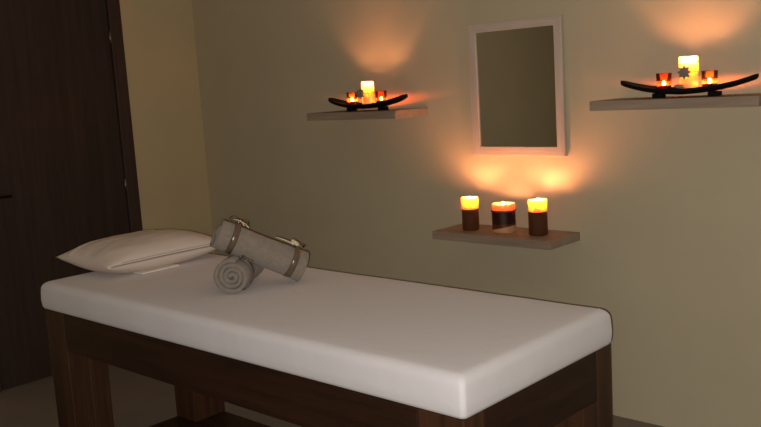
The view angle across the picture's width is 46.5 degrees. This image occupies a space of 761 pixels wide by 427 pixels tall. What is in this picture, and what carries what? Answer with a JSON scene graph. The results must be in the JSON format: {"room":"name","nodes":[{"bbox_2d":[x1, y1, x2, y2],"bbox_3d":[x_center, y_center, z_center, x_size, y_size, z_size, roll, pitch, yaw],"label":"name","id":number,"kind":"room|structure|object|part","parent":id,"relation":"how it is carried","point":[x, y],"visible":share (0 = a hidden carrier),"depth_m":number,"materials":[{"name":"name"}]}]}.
{"room":"spa","nodes":[
{"label":"spa","id":0,"kind":"room"},
{"bbox_2d":[119,0,213,253],"bbox_3d":[-2.693,-0.299,3.583,0.120,2.700,4.700,4,11,43],"label":"wall","id":1,"kind":"structure","parent":0,"point":[159,35],"depth_m":5.07,"materials":[{"name":"paint"}]},
{"bbox_2d":[0,0,142,391],"bbox_3d":[-1.711,-0.224,4.594,0.166,2.135,0.964,4,11,43],"label":"door","id":2,"kind":"structure","parent":1,"relation":"in","point":[69,180],"depth_m":4.57,"materials":[{"name":"brown wood"}]},
{"bbox_3d":[-1.868,-0.081,4.350,0.052,0.017,0.098,4,11,43],"label":"lever","id":3,"kind":"part","parent":2,"relation":"part of","materials":[{"name":"black metal"}]},
{"bbox_2d":[0,364,663,426],"bbox_3d":[-0.506,1.240,1.855,5.800,0.100,4.900,4,11,43],"label":"floor","id":4,"kind":"structure","parent":0,"point":[137,400],"depth_m":4.14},
{"bbox_2d":[45,309,611,426],"bbox_3d":[-0.291,0.683,2.981,1.990,0.642,0.685,4,11,43],"label":"massage table","id":5,"kind":"object","parent":4,"relation":"on","point":[578,394],"visible":0.48,"depth_m":2.56,"materials":[{"name":"brown wood"}]},
{"bbox_3d":[-1.178,0.656,3.384,0.138,0.597,0.078,4,11,43],"label":"leg","id":6,"kind":"part","parent":5,"relation":"part of","materials":[{"name":"brown wood"}]},
{"bbox_3d":[-1.121,0.714,3.452,0.138,0.455,0.078,4,11,43],"label":"support post","id":7,"kind":"part","parent":5,"relation":"part of","materials":[{"name":"brown wood"}]},
{"bbox_3d":[-0.817,0.647,3.776,0.138,0.455,0.078,4,11,43],"label":"support post","id":8,"kind":"part","parent":5,"relation":"part of","materials":[{"name":"brown wood"}]},
{"bbox_3d":[-0.273,0.979,3.025,1.990,0.044,0.685,4,11,43],"label":"board","id":9,"kind":"part","parent":5,"relation":"part of","materials":[{"name":"brown wood"}]},
{"bbox_3d":[-0.768,0.565,3.823,0.138,0.597,0.078,4,11,43],"label":"leg","id":10,"kind":"part","parent":5,"relation":"part of","materials":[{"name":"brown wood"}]},
{"bbox_2d":[41,253,611,418],"bbox_3d":[-0.317,0.313,2.929,2.016,0.107,0.700,4,11,43],"label":"mattress","id":11,"kind":"object","parent":5,"relation":"on","point":[453,352],"visible":0.85,"depth_m":2.49,"materials":[{"name":"white fabric"}]},
{"bbox_2d":[56,229,214,273],"bbox_3d":[-0.954,0.141,3.563,0.402,0.122,0.550,4,11,43],"label":"pillow","id":12,"kind":"object","parent":11,"relation":"on","point":[152,250],"visible":1,"depth_m":3.43,"materials":[{"name":"beige fabric"}]},
{"bbox_2d":[213,255,263,292],"bbox_3d":[-0.476,0.188,3.049,0.128,0.121,0.258,-3,8,7],"label":"rolled towel","id":13,"kind":"object","parent":11,"relation":"on","point":[232,274],"visible":0.86,"depth_m":2.93,"materials":[{"name":"grey fabric"}]},
{"bbox_2d":[210,216,308,280],"bbox_3d":[-0.411,0.123,3.017,0.328,0.248,0.119,-6,9,-15],"label":"rolled towel","id":14,"kind":"object","parent":11,"relation":"on","point":[289,261],"visible":0.98,"depth_m":2.98,"materials":[{"name":"grey fabric"}]},
{"bbox_2d":[275,237,301,247],"bbox_3d":[-0.309,0.095,3.040,0.106,0.020,0.038,23,1,-17],"label":"paper flower","id":15,"kind":"object","parent":14,"relation":"on","point":[295,244],"depth_m":3.03,"materials":[{"name":"paper"}]},
{"bbox_3d":[0.182,0.757,2.132,0.138,0.597,0.078,4,11,43],"label":"leg","id":16,"kind":"part","parent":5,"relation":"part of","materials":[{"name":"brown wood"}]},
{"bbox_3d":[0.543,0.749,2.524,0.138,0.455,0.078,4,11,43],"label":"support post","id":17,"kind":"part","parent":5,"relation":"part of","materials":[{"name":"brown wood"}]},
{"bbox_3d":[0.593,0.667,2.571,0.138,0.597,0.078,4,11,43],"label":"leg","id":18,"kind":"part","parent":5,"relation":"part of","materials":[{"name":"brown wood"}]},
{"bbox_2d":[192,0,760,426],"bbox_3d":[1.036,-0.502,3.390,5.840,2.700,0.120,4,11,43],"label":"wall","id":19,"kind":"structure","parent":0,"point":[664,205],"depth_m":3.72,"materials":[{"name":"paint"}]},
{"bbox_2d":[307,108,427,120],"bbox_3d":[-0.069,-0.469,4.189,0.576,0.035,0.228,4,11,43],"label":"wall shelf","id":20,"kind":"object","parent":19,"relation":"attached to","point":[402,112],"visible":0.98,"depth_m":4.06,"materials":[{"name":"brown wood"}]},
{"bbox_2d":[328,94,407,110],"bbox_3d":[-0.064,-0.519,4.171,0.498,0.068,0.131,4,11,43],"label":"tray","id":21,"kind":"object","parent":20,"relation":"on","point":[383,105],"visible":0.98,"depth_m":4.10,"materials":[{"name":"black wood"}]},
{"bbox_2d":[346,92,357,103],"bbox_3d":[-0.135,-0.551,4.231,0.059,0.056,0.059,4,11,43],"label":"glass","id":22,"kind":"object","parent":21,"relation":"on","point":[347,93],"visible":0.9,"depth_m":4.21,"materials":[{"name":"brown glass"}]},
{"bbox_2d":[356,81,374,103],"bbox_3d":[-0.066,-0.561,4.150,0.067,0.116,0.084,4,11,43],"label":"pillar candle","id":23,"kind":"object","parent":21,"relation":"on","point":[367,92],"visible":0.92,"depth_m":4.13,"materials":[{"name":"yellow wax"}]},
{"bbox_2d":[375,90,386,101],"bbox_3d":[0.003,-0.541,4.104,0.059,0.056,0.059,4,11,43],"label":"glass","id":24,"kind":"object","parent":21,"relation":"on","point":[377,96],"visible":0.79,"depth_m":4.09,"materials":[{"name":"brown glass"}]},
{"bbox_2d":[432,224,579,249],"bbox_3d":[0.522,0.094,3.752,0.596,0.035,0.228,4,11,43],"label":"wall shelf","id":25,"kind":"object","parent":19,"relation":"attached to","point":[554,239],"visible":0.79,"depth_m":3.65,"materials":[{"name":"brown wood"}]},
{"bbox_2d":[461,196,478,230],"bbox_3d":[0.388,-0.001,3.831,0.073,0.145,0.073,1,9,26],"label":"pillar candle","id":26,"kind":"object","parent":25,"relation":"on","point":[470,210],"visible":1,"depth_m":3.80,"materials":[{"name":"brown wax"}]},
{"bbox_2d":[491,201,515,232],"bbox_3d":[0.520,0.013,3.739,0.107,0.128,0.107,1,9,27],"label":"candle","id":27,"kind":"object","parent":25,"relation":"on","point":[503,213],"visible":1,"depth_m":3.70,"materials":[{"name":"wax"}]},
{"bbox_3d":[0.521,-0.010,3.733,0.113,0.015,0.107,4,11,43],"label":"cord","id":28,"kind":"part","parent":27,"relation":"part of","materials":[{"name":"brown plastic"}]},
{"bbox_2d":[528,198,547,235],"bbox_3d":[0.642,0.013,3.614,0.078,0.149,0.077,0,9,24],"label":"pillar candle","id":29,"kind":"object","parent":25,"relation":"on","point":[537,207],"visible":1,"depth_m":3.58,"materials":[{"name":"brown wax"}]},
{"bbox_2d":[468,15,567,155],"bbox_3d":[0.570,-0.525,3.724,0.463,0.563,0.020,4,11,43],"label":"wall mirror","id":30,"kind":"object","parent":19,"relation":"attached to","point":[517,67],"visible":1,"depth_m":3.71,"materials":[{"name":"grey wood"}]},
{"bbox_3d":[0.413,-0.537,3.868,0.037,0.561,0.020,4,11,43],"label":"frame rail","id":31,"kind":"part","parent":30,"relation":"part of","materials":[{"name":"white wood"}]},
{"bbox_3d":[0.554,-0.785,3.685,0.461,0.037,0.020,4,11,43],"label":"frame rail","id":32,"kind":"part","parent":30,"relation":"part of","materials":[{"name":"white wood"}]},
{"bbox_3d":[0.586,-0.266,3.762,0.461,0.037,0.020,4,11,43],"label":"frame rail","id":33,"kind":"part","parent":30,"relation":"part of","materials":[{"name":"white wood"}]},
{"bbox_3d":[0.726,-0.514,3.579,0.037,0.561,0.020,4,11,43],"label":"frame rail","id":34,"kind":"part","parent":30,"relation":"part of","materials":[{"name":"white wood"}]},
{"bbox_2d":[589,93,760,110],"bbox_3d":[1.070,-0.395,3.139,0.609,0.035,0.228,4,11,43],"label":"wall shelf","id":35,"kind":"object","parent":19,"relation":"attached to","point":[749,99],"visible":1,"depth_m":3.05,"materials":[{"name":"brown wood"}]},
{"bbox_2d":[621,74,758,97],"bbox_3d":[1.076,-0.445,3.120,0.498,0.068,0.131,4,11,43],"label":"tray","id":36,"kind":"object","parent":35,"relation":"on","point":[711,90],"visible":0.96,"depth_m":3.06,"materials":[{"name":"black wood"}]},
{"bbox_2d":[656,73,671,88],"bbox_3d":[1.014,-0.474,3.171,0.059,0.056,0.059,4,11,43],"label":"glass","id":37,"kind":"object","parent":36,"relation":"on","point":[658,81],"visible":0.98,"depth_m":3.16,"materials":[{"name":"brown glass"}]},
{"bbox_2d":[674,84,684,88],"bbox_3d":[1.043,-0.444,3.096,0.040,0.015,0.029,4,11,43],"label":"pebble","id":38,"kind":"object","parent":36,"relation":"on","point":[678,86],"visible":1,"depth_m":3.08,"materials":[{"name":"stone"}]},
{"bbox_2d":[677,56,698,88],"bbox_3d":[1.075,-0.491,3.101,0.068,0.120,0.083,4,11,43],"label":"pillar candle","id":39,"kind":"object","parent":36,"relation":"on","point":[688,71],"visible":0.89,"depth_m":3.08,"materials":[{"name":"yellow wax"}]},
{"bbox_2d":[701,70,718,86],"bbox_3d":[1.137,-0.466,3.059,0.059,0.056,0.059,4,11,43],"label":"glass","id":40,"kind":"object","parent":36,"relation":"on","point":[715,77],"visible":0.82,"depth_m":3.04,"materials":[{"name":"brown glass"}]}
]}

